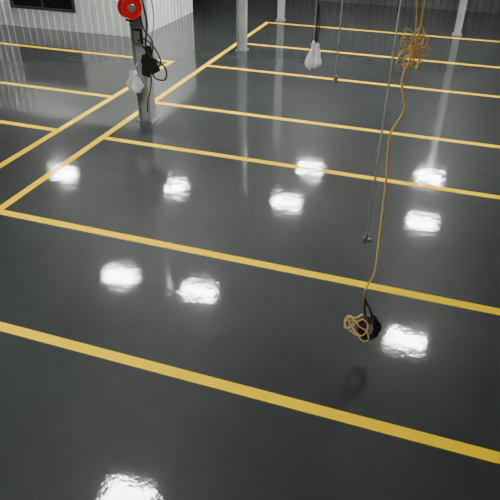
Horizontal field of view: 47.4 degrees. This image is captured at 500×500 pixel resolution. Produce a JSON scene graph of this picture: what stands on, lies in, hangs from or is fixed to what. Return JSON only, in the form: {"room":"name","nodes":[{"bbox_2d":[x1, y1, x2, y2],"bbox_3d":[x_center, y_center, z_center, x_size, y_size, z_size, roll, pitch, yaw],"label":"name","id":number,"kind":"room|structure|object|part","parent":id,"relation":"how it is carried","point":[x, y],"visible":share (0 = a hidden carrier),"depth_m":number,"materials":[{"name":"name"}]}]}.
{"room":"factory floor","nodes":[
{"label":"factory floor","id":0,"kind":"room"},
{"bbox_2d":[0,0,130,36],"bbox_3d":[-10.302,-10.234,21.163,13.400,3.400,0.095,11,35,15],"label":"wall","id":1,"kind":"structure","parent":0,"point":[93,16],"depth_m":20.75,"materials":[{"name":"white metal"}]},
{"bbox_2d":[13,0,72,9],"bbox_3d":[-7.579,-9.470,20.573,2.750,1.470,0.020,11,35,15],"label":"glass","id":2,"kind":"object","parent":1,"relation":"attached to","point":[56,4],"visible":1,"depth_m":20.80,"materials":[{"name":"black glass"}]},
{"bbox_2d":[11,5,75,12],"bbox_3d":[-7.598,-8.862,20.932,2.750,0.070,0.100,11,35,15],"label":"frame","id":3,"kind":"object","parent":1,"relation":"on","point":[13,6],"visible":1,"depth_m":20.88,"materials":[{"name":"black metal"}]},
{"bbox_2d":[71,0,75,10],"bbox_3d":[-6.327,-9.203,20.191,0.070,1.400,0.100,11,35,15],"label":"frame","id":4,"kind":"object","parent":1,"relation":"attached to","point":[72,1],"visible":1,"depth_m":20.44,"materials":[{"name":"black metal"}]},
{"bbox_2d":[146,0,192,32],"bbox_3d":[-3.194,-10.261,21.314,0.095,3.400,4.850,11,35,15],"label":"wall","id":5,"kind":"structure","parent":0,"point":[165,11],"depth_m":21.88,"materials":[{"name":"white metal"}]},
{"bbox_2d":[0,0,499,499],"bbox_3d":[-1.565,-2.782,13.353,37.000,0.204,33.000,11,35,15],"label":"floor","id":6,"kind":"structure","parent":0,"point":[74,425],"depth_m":8.76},
{"bbox_2d":[136,116,158,123],"bbox_3d":[-2.447,-3.139,13.652,0.420,0.050,0.370,11,35,15],"label":"base plate","id":7,"kind":"object","parent":6,"relation":"on","point":[157,117],"visible":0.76,"depth_m":13.57,"materials":[{"name":"metal"}]},
{"bbox_2d":[129,0,155,121],"bbox_3d":[-2.420,-5.823,11.865,0.320,6.500,0.270,11,35,15],"label":"h-beam","id":8,"kind":"structure","parent":7,"relation":"on","point":[138,50],"depth_m":13.07,"materials":[{"name":"white metal"}]},
{"bbox_2d":[117,0,141,24],"bbox_3d":[-2.524,-5.017,11.889,0.522,0.571,0.406,-27,43,-35],"label":"hose reel","id":9,"kind":"object","parent":8,"relation":"attached to","point":[131,10],"visible":1,"depth_m":11.76,"materials":[{"name":"red metal"}]},
{"bbox_2d":[126,62,143,93],"bbox_3d":[-2.593,-3.865,12.834,0.314,0.672,0.370,-25,41,-33],"label":"plastic bag","id":10,"kind":"object","parent":8,"relation":"hanging from","point":[133,83],"visible":1,"depth_m":12.79,"materials":[{"name":"white plastic"}]},
{"bbox_2d":[133,28,142,43],"bbox_3d":[-2.445,-4.683,12.497,0.180,0.300,0.150,11,35,15],"label":"electrical box","id":11,"kind":"object","parent":8,"relation":"attached to","point":[137,33],"visible":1,"depth_m":12.43,"materials":[{"name":"grey metal"}]},
{"bbox_3d":[-0.266,-6.711,19.050,0.380,0.050,0.350,11,35,15],"label":"base plate","id":12,"kind":"object","parent":6,"relation":"on","visible":0},
{"bbox_2d":[237,0,246,50],"bbox_3d":[-0.239,-9.395,17.263,0.280,6.500,0.250,11,35,15],"label":"h-beam","id":13,"kind":"structure","parent":12,"relation":"on","point":[241,4],"depth_m":18.58,"materials":[{"name":"white metal"}]},
{"bbox_3d":[7.667,-7.992,21.096,0.350,0.050,0.320,11,35,15],"label":"base plate","id":14,"kind":"object","parent":6,"relation":"on","visible":0},
{"bbox_2d":[453,0,467,34],"bbox_3d":[7.694,-10.676,19.309,0.250,6.500,0.220,11,35,15],"label":"h-beam","id":15,"kind":"structure","parent":14,"relation":"on","point":[463,3],"depth_m":20.74,"materials":[{"name":"white metal"}]},
{"bbox_3d":[1.245,-9.278,22.929,0.350,0.050,0.320,11,35,15],"label":"base plate","id":16,"kind":"object","parent":6,"relation":"on","visible":0},
{"bbox_2d":[277,0,284,19],"bbox_3d":[1.273,-11.962,21.141,0.250,6.500,0.220,11,35,15],"label":"h-beam","id":17,"kind":"structure","parent":16,"relation":"on","point":[281,3],"depth_m":22.71,"materials":[{"name":"white metal"}]},
{"bbox_2d":[319,0,499,12],"bbox_3d":[3.759,-14.200,24.541,37.000,6.500,0.095,11,35,15],"label":"wall","id":18,"kind":"structure","parent":0,"point":[488,6],"depth_m":24.92,"materials":[{"name":"grey metal"}]},
{"bbox_3d":[-1.508,-8.357,9.641,37.000,0.200,33.000,11,35,15],"label":"ceiling","id":19,"kind":"structure","parent":0,"visible":0},
{"bbox_2d":[138,0,166,111],"bbox_3d":[-2.105,-5.749,11.490,0.652,6.202,0.152,11,35,15],"label":"cable bundle","id":20,"kind":"object","parent":19,"relation":"hanging from","point":[150,65],"visible":0.98,"depth_m":12.48,"materials":[{"name":"black rubber"}]},
{"bbox_2d":[305,0,321,69],"bbox_3d":[1.131,-5.040,8.887,0.293,4.442,0.224,1,34,1],"label":"cable","id":21,"kind":"object","parent":19,"relation":"hanging from","point":[313,59],"visible":1,"depth_m":9.90,"materials":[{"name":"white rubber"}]},
{"bbox_2d":[333,0,342,83],"bbox_3d":[1.478,-4.736,8.520,0.070,4.535,0.070,11,35,15],"label":"pull cord","id":22,"kind":"object","parent":19,"relation":"hanging from","point":[335,76],"visible":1,"depth_m":9.45,"materials":[{"name":"metal"}]},
{"bbox_2d":[363,0,401,244],"bbox_3d":[1.360,-2.167,5.129,0.095,5.055,0.035,11,35,15],"label":"pull cord","id":23,"kind":"object","parent":19,"relation":"hanging from","point":[366,239],"visible":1,"depth_m":5.77,"materials":[{"name":"metal"}]},
{"bbox_3d":[1.339,-0.128,6.487,0.095,0.155,0.035,11,35,15],"label":"handle","id":24,"kind":"part","parent":23,"relation":"part of","materials":[{"name":"metal"}]},
{"bbox_2d":[344,0,430,341],"bbox_3d":[1.379,-1.509,5.243,0.443,6.277,0.231,11,35,15],"label":"air hose","id":25,"kind":"object","parent":19,"relation":"hanging from","point":[372,319],"visible":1,"depth_m":5.68,"materials":[{"name":"rubber"}]},
{"bbox_3d":[1.431,-3.004,4.281,0.087,2.721,0.012,11,35,15],"label":"tie cord","id":26,"kind":"part","parent":25,"relation":"part of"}
]}

